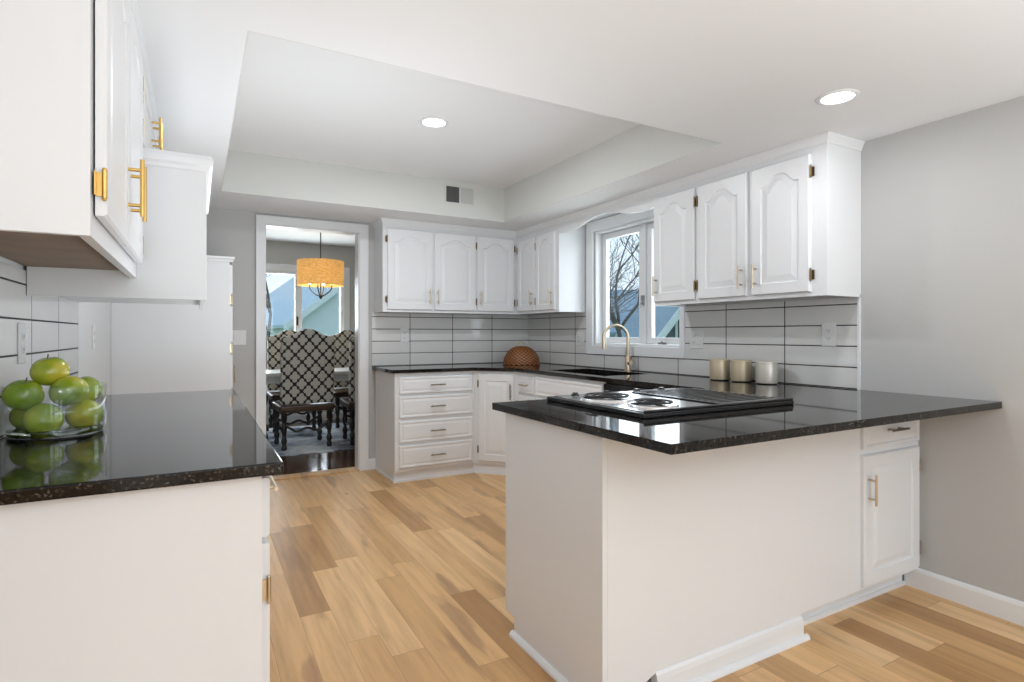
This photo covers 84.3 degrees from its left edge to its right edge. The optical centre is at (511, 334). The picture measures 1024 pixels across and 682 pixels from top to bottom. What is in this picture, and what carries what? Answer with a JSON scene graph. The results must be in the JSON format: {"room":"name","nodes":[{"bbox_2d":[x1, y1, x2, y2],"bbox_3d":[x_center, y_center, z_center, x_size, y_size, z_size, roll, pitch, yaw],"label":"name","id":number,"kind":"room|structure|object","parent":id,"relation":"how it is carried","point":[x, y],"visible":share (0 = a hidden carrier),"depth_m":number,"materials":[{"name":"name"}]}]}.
{"room":"kitchen","nodes":[
{"label":"kitchen","id":0,"kind":"room"},
{"bbox_2d":[0,256,110,438],"bbox_3d":[-1.919,0.108,2.362,0.108,2.183,3.995,0,0,-29],"label":"wall","id":1,"kind":"structure","parent":0,"point":[51,322],"depth_m":2.03,"materials":[{"name":"tile"}]},
{"bbox_2d":[18,323,25,363],"bbox_3d":[-1.504,0.028,1.737,0.007,0.125,0.078,0,0,-29],"label":"wall outlet","id":2,"kind":"object","parent":1,"relation":"attached to","point":[21,326],"visible":1,"depth_m":1.72,"materials":[{"name":"white plastic"}]},
{"bbox_2d":[0,0,146,277],"bbox_3d":[-1.152,-0.560,1.452,0.358,0.740,0.958,0,0,-29],"label":"upper cabinet","id":3,"kind":"object","parent":1,"relation":"attached to","point":[73,171],"visible":1,"depth_m":1.08,"materials":[{"name":"white paint"}]},
{"bbox_2d":[131,0,158,136],"bbox_3d":[-1.384,-0.957,1.833,0.326,0.052,1.850,0,0,-29],"label":"trim","id":4,"kind":"structure","parent":3,"relation":"attached to","point":[146,70],"depth_m":2.02,"materials":[{"name":"white wood"}]},
{"bbox_2d":[27,148,212,309],"bbox_3d":[-1.519,-0.380,2.295,0.523,0.514,0.912,0,0,-29],"label":"upper cabinet","id":5,"kind":"object","parent":1,"relation":"attached to","point":[172,270],"visible":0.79,"depth_m":1.97,"materials":[{"name":"white paint"}]},
{"bbox_2d":[143,72,162,149],"bbox_3d":[-1.604,-0.784,2.259,0.354,0.292,0.891,0,0,-29],"label":"upper cabinet","id":6,"kind":"object","parent":1,"relation":"attached to","point":[150,140],"visible":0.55,"depth_m":2.21,"materials":[{"name":"white paint"}]},
{"bbox_2d":[266,241,354,415],"bbox_3d":[-3.768,-0.020,7.276,5.700,2.440,0.120,0,0,-29],"label":"wall","id":7,"kind":"structure","parent":0,"point":[277,252],"depth_m":7.79,"materials":[{"name":"grey paint"}]},
{"bbox_2d":[266,263,349,391],"bbox_3d":[-3.082,-0.085,7.636,1.730,1.710,0.120,0,0,-29],"label":"window","id":8,"kind":"structure","parent":7,"relation":"in","point":[284,269],"depth_m":7.73,"materials":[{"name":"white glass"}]},
{"bbox_2d":[266,411,349,424],"bbox_3d":[-3.779,1.140,7.193,5.600,0.120,0.015,0,0,-29],"label":"baseboard","id":9,"kind":"structure","parent":7,"relation":"attached to","point":[292,417],"depth_m":7.71,"materials":[{"name":"white wood"}]},
{"bbox_2d":[266,228,354,246],"bbox_3d":[-3.034,-1.270,5.959,5.700,0.060,3.135,0,0,-29],"label":"ceiling","id":10,"kind":"structure","parent":0,"point":[281,235],"depth_m":7.25,"materials":[{"name":"white paint"}]},
{"bbox_2d":[297,232,343,298],"bbox_3d":[-2.191,-0.819,6.472,0.510,0.842,0.510,0,0,-29],"label":"pendant lamp","id":11,"kind":"object","parent":10,"relation":"hanging from","point":[320,272],"visible":0.91,"depth_m":6.27,"materials":[{"name":"fabric"}]},
{"bbox_2d":[206,208,527,458],"bbox_3d":[-1.421,-0.030,4.991,3.577,2.460,0.128,0,0,-29],"label":"wall","id":12,"kind":"structure","parent":0,"point":[434,339],"depth_m":5.04,"materials":[{"name":"tile"}]},
{"bbox_2d":[233,330,245,344],"bbox_3d":[-2.174,0.028,4.502,0.105,0.118,0.008,0,0,-29],"label":"wall switch","id":13,"kind":"object","parent":12,"relation":"attached to","point":[239,336],"visible":0.84,"depth_m":4.50,"materials":[{"name":"white plastic"}]},
{"bbox_2d":[256,214,367,470],"bbox_3d":[-1.697,0.118,4.830,0.907,2.164,0.148,0,0,-29],"label":"door frame","id":14,"kind":"structure","parent":12,"relation":"in","point":[360,231],"depth_m":4.91,"materials":[{"name":"white wood"}]},
{"bbox_2d":[272,467,358,480],"bbox_3d":[-1.703,1.194,4.832,0.774,0.012,0.130,0,0,-29],"label":"trim","id":15,"kind":"structure","parent":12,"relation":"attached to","point":[349,469],"depth_m":4.82,"materials":[{"name":"brown wood"}]},
{"bbox_2d":[368,458,374,469],"bbox_3d":[-1.245,1.152,5.016,0.063,0.096,0.014,0,0,-29],"label":"baseboard","id":16,"kind":"structure","parent":12,"relation":"attached to","point":[371,462],"depth_m":5.01,"materials":[{"name":"white wood"}]},
{"bbox_2d":[400,329,408,341],"bbox_3d":[-0.980,0.012,5.159,0.078,0.125,0.007,0,0,-29],"label":"wall outlet","id":17,"kind":"object","parent":12,"relation":"attached to","point":[404,333],"visible":1,"depth_m":5.16,"materials":[{"name":"white plastic"}]},
{"bbox_2d":[374,225,540,313],"bbox_3d":[-0.454,-0.558,5.277,1.592,0.735,0.328,0,0,-29],"label":"upper cabinet","id":18,"kind":"object","parent":12,"relation":"attached to","point":[418,270],"visible":1,"depth_m":5.05,"materials":[{"name":"white paint"}]},
{"bbox_2d":[374,224,516,237],"bbox_3d":[-0.590,-0.954,5.234,1.310,0.058,0.272,0,0,-29],"label":"trim","id":19,"kind":"structure","parent":18,"relation":"attached to","point":[382,224],"depth_m":5.07,"materials":[{"name":"white paint"}]},
{"bbox_2d":[229,32,639,188],"bbox_3d":[-0.462,-1.296,3.398,2.216,0.040,2.354,0,0,-29],"label":"ceiling","id":20,"kind":"structure","parent":0,"point":[295,100],"depth_m":3.41,"materials":[{"name":"white paint"}]},
{"bbox_2d":[420,117,447,127],"bbox_3d":[-0.469,-1.273,3.402,0.172,0.007,0.172,0,0,-29],"label":"recessed light","id":21,"kind":"object","parent":20,"relation":"in","point":[433,122],"visible":1,"depth_m":3.40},
{"bbox_2d":[221,30,720,221],"bbox_3d":[-0.462,-1.130,3.398,2.216,0.293,2.354,0,0,-29],"label":"ceiling tray side","id":22,"kind":"structure","parent":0,"point":[641,148],"depth_m":4.15,"materials":[{"name":"white paint"}]},
{"bbox_2d":[444,184,474,206],"bbox_3d":[-0.438,-1.166,4.751,0.276,0.160,0.006,0,0,-29],"label":"air vent","id":23,"kind":"object","parent":22,"relation":"in","point":[453,194],"visible":1,"depth_m":4.75,"materials":[{"name":"white metal"}]},
{"bbox_2d":[372,131,864,236],"bbox_3d":[0.531,-0.959,4.283,3.718,0.048,1.228,0,0,38],"label":"trim","id":24,"kind":"structure","parent":22,"relation":"attached to","point":[828,136],"depth_m":3.64,"materials":[{"name":"white wood"}]},
{"bbox_2d":[137,0,1023,230],"bbox_3d":[0.278,-0.993,-0.478,6.220,0.020,11.095,0,0,-29],"label":"ceiling","id":25,"kind":"structure","parent":0,"point":[747,77],"depth_m":2.03,"materials":[{"name":"white paint"}]},
{"bbox_2d":[559,195,654,224],"bbox_3d":[0.688,-0.954,4.304,0.020,0.058,1.149,0,0,-29],"label":"trim","id":26,"kind":"structure","parent":25,"relation":"attached to","point":[653,195],"depth_m":4.21,"materials":[{"name":"white paint"}]},
{"bbox_2d":[816,89,859,104],"bbox_3d":[1.350,-0.980,2.344,0.160,0.007,0.160,0,0,-29],"label":"recessed light","id":27,"kind":"object","parent":25,"relation":"in","point":[840,96],"visible":1,"depth_m":2.33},
{"bbox_2d":[268,419,1023,681],"bbox_3d":[-0.514,1.250,0.944,6.220,0.100,14.350,0,0,-29],"label":"floor","id":28,"kind":"structure","parent":0,"point":[374,578],"depth_m":2.45,"materials":[{"name":"brown wood"}]},
{"bbox_2d":[0,476,278,681],"bbox_3d":[-1.251,0.757,1.950,0.654,0.886,1.855,0,0,-29],"label":"base cabinet","id":29,"kind":"object","parent":28,"relation":"on","point":[165,584],"visible":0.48,"depth_m":1.16,"materials":[{"name":"white paint"}]},
{"bbox_2d":[0,389,283,505],"bbox_3d":[-1.255,0.300,1.942,0.642,0.028,1.906,0,0,-29],"label":"countertop","id":30,"kind":"structure","parent":29,"relation":"on","point":[163,439],"depth_m":1.36,"materials":[{"name":"black stone"}]},
{"bbox_2d":[2,381,106,439],"bbox_3d":[-1.312,0.215,1.629,0.235,0.140,0.235,0,0,-29],"label":"glass bowl","id":31,"kind":"object","parent":30,"relation":"on","point":[66,430],"visible":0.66,"depth_m":1.56,"materials":[{"name":"clear glass"}]},
{"bbox_2d":[9,409,25,428],"bbox_3d":[-1.377,0.235,1.615,0.092,0.088,0.090,0,0,1],"label":"apple","id":32,"kind":"object","parent":31,"relation":"in","point":[15,416],"visible":0.3,"depth_m":1.57,"materials":[{"name":"green plant"}]},
{"bbox_2d":[1,377,44,409],"bbox_3d":[-1.340,0.163,1.550,0.090,0.089,0.091,0,0,-6],"label":"apple","id":33,"kind":"object","parent":31,"relation":"in","point":[18,394],"visible":0.98,"depth_m":1.52,"materials":[{"name":"green plant"}]},
{"bbox_2d":[22,403,63,431],"bbox_3d":[-1.293,0.236,1.562,0.087,0.090,0.091,0,0,-7],"label":"apple","id":34,"kind":"object","parent":31,"relation":"in","point":[42,417],"visible":0.93,"depth_m":1.53,"materials":[{"name":"green plant"}]},
{"bbox_2d":[48,376,88,405],"bbox_3d":[-1.264,0.162,1.614,0.092,0.088,0.093,0,0,-16],"label":"apple","id":35,"kind":"object","parent":31,"relation":"in","point":[65,394],"visible":0.99,"depth_m":1.58,"materials":[{"name":"green plant"}]},
{"bbox_2d":[29,354,69,385],"bbox_3d":[-1.317,0.102,1.613,0.091,0.089,0.091,0,0,-1],"label":"apple","id":36,"kind":"object","parent":35,"relation":"on","point":[44,371],"visible":0.87,"depth_m":1.58,"materials":[{"name":"green plant"}]},
{"bbox_2d":[65,399,103,425],"bbox_3d":[-1.255,0.236,1.660,0.091,0.090,0.088,0,0,-1],"label":"apple","id":37,"kind":"object","parent":31,"relation":"in","point":[87,412],"visible":0.85,"depth_m":1.63,"materials":[{"name":"green plant"}]},
{"bbox_2d":[80,376,101,400],"bbox_3d":[-1.294,0.169,1.708,0.092,0.089,0.093,0,0,-8],"label":"apple","id":38,"kind":"object","parent":31,"relation":"in","point":[95,387],"visible":0.34,"depth_m":1.70,"materials":[{"name":"green plant"}]},
{"bbox_2d":[111,255,235,394],"bbox_3d":[-2.380,0.330,4.041,0.734,1.739,0.611,0,0,-29],"label":"pantry cabinet","id":39,"kind":"object","parent":28,"relation":"on","point":[156,348],"visible":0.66,"depth_m":3.79,"materials":[{"name":"white paint"}]},
{"bbox_2d":[267,423,354,455],"bbox_3d":[-2.023,1.191,6.713,2.595,0.013,1.896,0,0,-29],"label":"rug","id":40,"kind":"object","parent":28,"relation":"on","point":[306,441],"visible":0.28,"depth_m":6.25,"materials":[{"name":"grey carpet"}]},
{"bbox_2d":[267,330,316,432],"bbox_3d":[-2.774,0.564,7.124,0.550,1.241,0.577,0,0,-29],"label":"dining chair","id":41,"kind":"object","parent":40,"relation":"on","point":[273,342],"visible":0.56,"depth_m":7.17,"materials":[{"name":"fabric"}]},
{"bbox_2d":[271,329,334,450],"bbox_3d":[-2.219,0.564,6.018,0.550,1.241,0.577,0,0,-32],"label":"dining chair","id":42,"kind":"object","parent":40,"relation":"on","point":[307,362],"visible":1,"depth_m":5.81,"materials":[{"name":"fabric"}]},
{"bbox_2d":[266,367,348,438],"bbox_3d":[-2.214,0.804,6.746,2.500,0.760,0.700,0,0,-29],"label":"dining table","id":43,"kind":"object","parent":40,"relation":"on","point":[340,374],"visible":0.03,"depth_m":6.43,"materials":[{"name":"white wood"}]},
{"bbox_2d":[331,330,354,427],"bbox_3d":[-2.132,0.564,7.482,0.550,1.241,0.577,0,0,-29],"label":"dining chair","id":44,"kind":"object","parent":40,"relation":"on","point":[342,338],"visible":0.36,"depth_m":7.58,"materials":[{"name":"fabric"}]},
{"bbox_2d":[340,336,354,444],"bbox_3d":[-1.584,0.564,6.303,0.550,1.241,0.577,0,0,-27],"label":"dining chair","id":45,"kind":"object","parent":40,"relation":"on","point":[347,403],"visible":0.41,"depth_m":6.02,"materials":[{"name":"fabric"}]},
{"bbox_2d":[375,370,473,482],"bbox_3d":[-0.761,0.757,4.928,0.712,0.886,0.622,0,0,-29],"label":"base cabinet","id":46,"kind":"object","parent":28,"relation":"on","point":[424,422],"visible":1,"depth_m":4.70,"materials":[{"name":"white paint"}]},
{"bbox_2d":[473,371,517,475],"bbox_3d":[-0.009,0.757,5.213,0.878,0.886,0.856,0,0,-29],"label":"base cabinet","id":47,"kind":"object","parent":28,"relation":"on","point":[490,387],"visible":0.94,"depth_m":4.82,"materials":[{"name":"white paint"}]},
{"bbox_2d":[372,363,1001,454],"bbox_3d":[0.293,0.300,3.636,1.901,0.028,3.906,0,0,-29],"label":"countertop","id":48,"kind":"structure","parent":47,"relation":"on","point":[815,410],"depth_m":2.09,"materials":[{"name":"black stone"}]},
{"bbox_2d":[503,342,539,364],"bbox_3d":[0.089,0.180,5.356,0.360,0.211,0.360,0,0,-29],"label":"dome","id":49,"kind":"object","parent":48,"relation":"on","point":[517,355],"visible":1,"depth_m":5.23,"materials":[{"name":"brown wicker"}]},
{"bbox_2d":[573,372,616,375],"bbox_3d":[0.634,0.407,4.274,0.450,0.186,0.770,0,0,-29],"label":"sink","id":50,"kind":"object","parent":48,"relation":"in","point":[590,373],"visible":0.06,"depth_m":4.61,"materials":[{"name":"black metal"}]},
{"bbox_2d":[602,324,632,370],"bbox_3d":[0.804,0.104,4.345,0.237,0.364,0.080,0,0,1],"label":"faucet","id":51,"kind":"object","parent":48,"relation":"on","point":[628,362],"visible":0.98,"depth_m":4.33,"materials":[{"name":"metal"}]},
{"bbox_2d":[547,387,793,418],"bbox_3d":[0.646,0.266,2.361,0.803,0.040,0.605,0,0,-29],"label":"cooktop","id":52,"kind":"object","parent":48,"relation":"in","point":[660,402],"visible":1,"depth_m":2.22,"materials":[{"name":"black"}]},
{"bbox_2d":[580,395,636,401],"bbox_3d":[0.394,0.261,2.309,0.234,0.007,0.234,0,0,-29],"label":"burner","id":53,"kind":"object","parent":52,"relation":"on","point":[586,398],"depth_m":2.25,"materials":[{"name":"silver metal"}]},
{"bbox_2d":[627,401,678,408],"bbox_3d":[0.522,0.261,2.094,0.187,0.007,0.187,0,0,-29],"label":"burner","id":54,"kind":"object","parent":52,"relation":"on","point":[637,404],"depth_m":2.05,"materials":[{"name":"silver metal"}]},
{"bbox_2d":[709,359,729,380],"bbox_3d":[1.296,0.220,3.529,0.122,0.131,0.122,0,0,-29],"label":"canister","id":55,"kind":"object","parent":48,"relation":"on","point":[719,368],"visible":1,"depth_m":3.48,"materials":[{"name":"gold metal"}]},
{"bbox_2d":[730,359,751,381],"bbox_3d":[1.381,0.220,3.409,0.122,0.131,0.122,0,0,-29],"label":"canister","id":56,"kind":"object","parent":48,"relation":"on","point":[741,370],"visible":1,"depth_m":3.36,"materials":[{"name":"gold metal"}]},
{"bbox_2d":[755,361,777,384],"bbox_3d":[1.467,0.220,3.256,0.122,0.131,0.122,0,0,-29],"label":"canister","id":57,"kind":"object","parent":48,"relation":"on","point":[766,371],"visible":1,"depth_m":3.21,"materials":[{"name":"silver metal"}]},
{"bbox_2d":[517,372,536,400],"bbox_3d":[0.365,0.757,4.762,0.664,0.886,0.294,0,0,-29],"label":"base cabinet","id":58,"kind":"object","parent":28,"relation":"on","point":[526,382],"visible":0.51,"depth_m":4.60,"materials":[{"name":"white paint"}]},
{"bbox_2d":[536,374,605,399],"bbox_3d":[0.647,0.757,4.255,0.664,0.886,0.874,0,0,-29],"label":"base cabinet","id":59,"kind":"object","parent":28,"relation":"on","point":[546,385],"visible":0.21,"depth_m":4.15,"materials":[{"name":"white paint"}]},
{"bbox_2d":[604,382,657,391],"bbox_3d":[1.006,0.757,3.608,0.666,0.886,0.604,0,0,-29],"label":"dishwasher","id":60,"kind":"object","parent":28,"relation":"on","point":[612,387],"visible":0.07,"depth_m":3.58,"materials":[{"name":"black metal"}]},
{"bbox_2d":[506,413,920,681],"bbox_3d":[0.952,0.757,2.461,1.892,0.886,0.688,0,0,-29],"label":"base cabinet","id":61,"kind":"object","parent":28,"relation":"on","point":[625,562],"visible":0.79,"depth_m":2.04,"materials":[{"name":"white paint"}]},
{"bbox_2d":[528,96,1023,601],"bbox_3d":[2.898,0.108,1.051,0.148,2.183,11.215,0,0,-29],"label":"wall","id":62,"kind":"structure","parent":0,"point":[942,294],"depth_m":2.59,"materials":[{"name":"grey paint"}]},
{"bbox_2d":[517,225,585,313],"bbox_3d":[0.322,-0.558,5.172,0.338,0.735,0.722,0,0,-29],"label":"upper cabinet","id":63,"kind":"object","parent":62,"relation":"attached to","point":[551,264],"visible":1,"depth_m":4.93,"materials":[{"name":"white paint"}]},
{"bbox_2d":[517,224,585,237],"bbox_3d":[0.284,-0.954,5.307,0.290,0.058,0.995,0,0,-29],"label":"trim","id":64,"kind":"structure","parent":63,"relation":"attached to","point":[583,226],"depth_m":4.99,"materials":[{"name":"white paint"}]},
{"bbox_2d":[576,332,583,345],"bbox_3d":[0.601,0.042,5.012,0.008,0.122,0.118,0,0,-29],"label":"wall switch","id":65,"kind":"object","parent":62,"relation":"attached to","point":[579,335],"visible":1,"depth_m":5.01,"materials":[{"name":"white plastic"}]},
{"bbox_2d":[588,213,620,222],"bbox_3d":[0.815,-0.976,4.375,0.271,0.015,1.148,0,0,-29],"label":"trim","id":66,"kind":"structure","parent":62,"relation":"attached to","point":[606,215],"depth_m":4.65,"materials":[{"name":"white paint"}]},
{"bbox_2d":[586,208,685,358],"bbox_3d":[0.989,-0.397,4.463,0.162,1.136,1.130,0,0,-29],"label":"window","id":67,"kind":"structure","parent":62,"relation":"in","point":[651,346],"depth_m":4.53,"materials":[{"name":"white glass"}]},
{"bbox_2d":[690,331,702,348],"bbox_3d":[1.253,0.037,3.843,0.008,0.122,0.118,0,0,-29],"label":"wall switch","id":68,"kind":"object","parent":62,"relation":"attached to","point":[696,337],"visible":1,"depth_m":3.84,"materials":[{"name":"white plastic"}]},
{"bbox_2d":[652,145,860,306],"bbox_3d":[1.351,-0.558,3.335,0.346,0.735,1.188,0,0,-29],"label":"upper cabinet","id":69,"kind":"object","parent":62,"relation":"attached to","point":[789,227],"visible":1,"depth_m":3.04,"materials":[{"name":"white paint"}]},
{"bbox_2d":[559,196,654,232],"bbox_3d":[0.688,-0.887,4.304,0.020,0.077,1.149,0,0,-29],"label":"window valance","id":70,"kind":"object","parent":69,"relation":"attached to","point":[644,205],"visible":0.98,"depth_m":4.12,"materials":[{"name":"white paint"}]},
{"bbox_2d":[655,143,860,195],"bbox_3d":[1.375,-0.954,3.350,0.290,0.058,1.187,0,0,-29],"label":"trim","id":71,"kind":"structure","parent":69,"relation":"attached to","point":[830,144],"depth_m":3.05,"materials":[{"name":"white paint"}]},
{"bbox_2d":[822,323,835,345],"bbox_3d":[1.702,0.002,3.039,0.007,0.125,0.078,0,0,-29],"label":"wall outlet","id":72,"kind":"object","parent":62,"relation":"attached to","point":[828,329],"visible":1,"depth_m":3.03,"materials":[{"name":"white plastic"}]},
{"bbox_2d":[857,297,860,389],"bbox_3d":[1.783,0.047,2.905,0.011,0.477,0.012,0,0,-29],"label":"trim","id":73,"kind":"structure","parent":62,"relation":"attached to","point":[858,298],"depth_m":2.90,"materials":[{"name":"white wood"}]},
{"bbox_2d":[904,568,1023,626],"bbox_3d":[3.701,1.152,-0.540,0.014,0.096,7.453,0,0,-29],"label":"baseboard","id":74,"kind":"structure","parent":62,"relation":"attached to","point":[1009,609],"depth_m":2.49,"materials":[{"name":"white wood"}]},
{"bbox_3d":[-5.955,1.725,41.500,90.000,0.050,61.700,0,0,-29],"label":"lawn","id":75,"kind":"structure","parent":0,"visible":0},
{"bbox_2d":[266,274,271,369],"bbox_3d":[-9.276,-1.752,19.184,4.524,6.926,7.433,0,0,-26],"label":"bare tree","id":76,"kind":"object","parent":75,"relation":"on","point":[268,303],"visible":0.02,"depth_m":19.84,"materials":[{"name":"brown plant"}]},
{"bbox_2d":[266,277,338,335],"bbox_3d":[-9.063,-1.185,30.438,9.700,5.770,9.780,0,0,-41],"label":"house","id":77,"kind":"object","parent":75,"relation":"on","point":[319,315],"visible":0.06,"depth_m":25.29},
{"bbox_2d":[609,234,638,336],"bbox_3d":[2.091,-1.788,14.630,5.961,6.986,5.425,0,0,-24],"label":"bare tree","id":78,"kind":"object","parent":75,"relation":"on","point":[614,320],"visible":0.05,"depth_m":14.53,"materials":[{"name":"brown plant"}]},
{"bbox_2d":[609,290,638,336],"bbox_3d":[10.561,-0.535,35.077,11.780,4.470,7.700,0,0,0],"label":"house","id":79,"kind":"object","parent":75,"relation":"on","point":[612,331],"visible":0.02,"depth_m":33.44,"materials":[{"name":"blue"}]},
{"bbox_2d":[609,265,638,314],"bbox_3d":[2.583,-0.328,16.916,4.188,4.059,2.825,0,0,-41],"label":"bare shrub","id":80,"kind":"object","parent":75,"relation":"on","point":[621,311],"visible":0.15,"depth_m":16.73,"materials":[{"name":"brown plant"}]},
{"bbox_2d":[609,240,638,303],"bbox_3d":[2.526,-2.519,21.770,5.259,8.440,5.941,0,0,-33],"label":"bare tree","id":81,"kind":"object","parent":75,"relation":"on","point":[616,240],"visible":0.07,"depth_m":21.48,"materials":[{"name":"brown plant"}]},
{"bbox_2d":[615,306,678,344],"bbox_3d":[6.644,-0.685,19.981,5.700,4.770,6.780,0,0,0],"label":"house","id":82,"kind":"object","parent":75,"relation":"on","point":[666,317],"visible":0.06,"depth_m":17.45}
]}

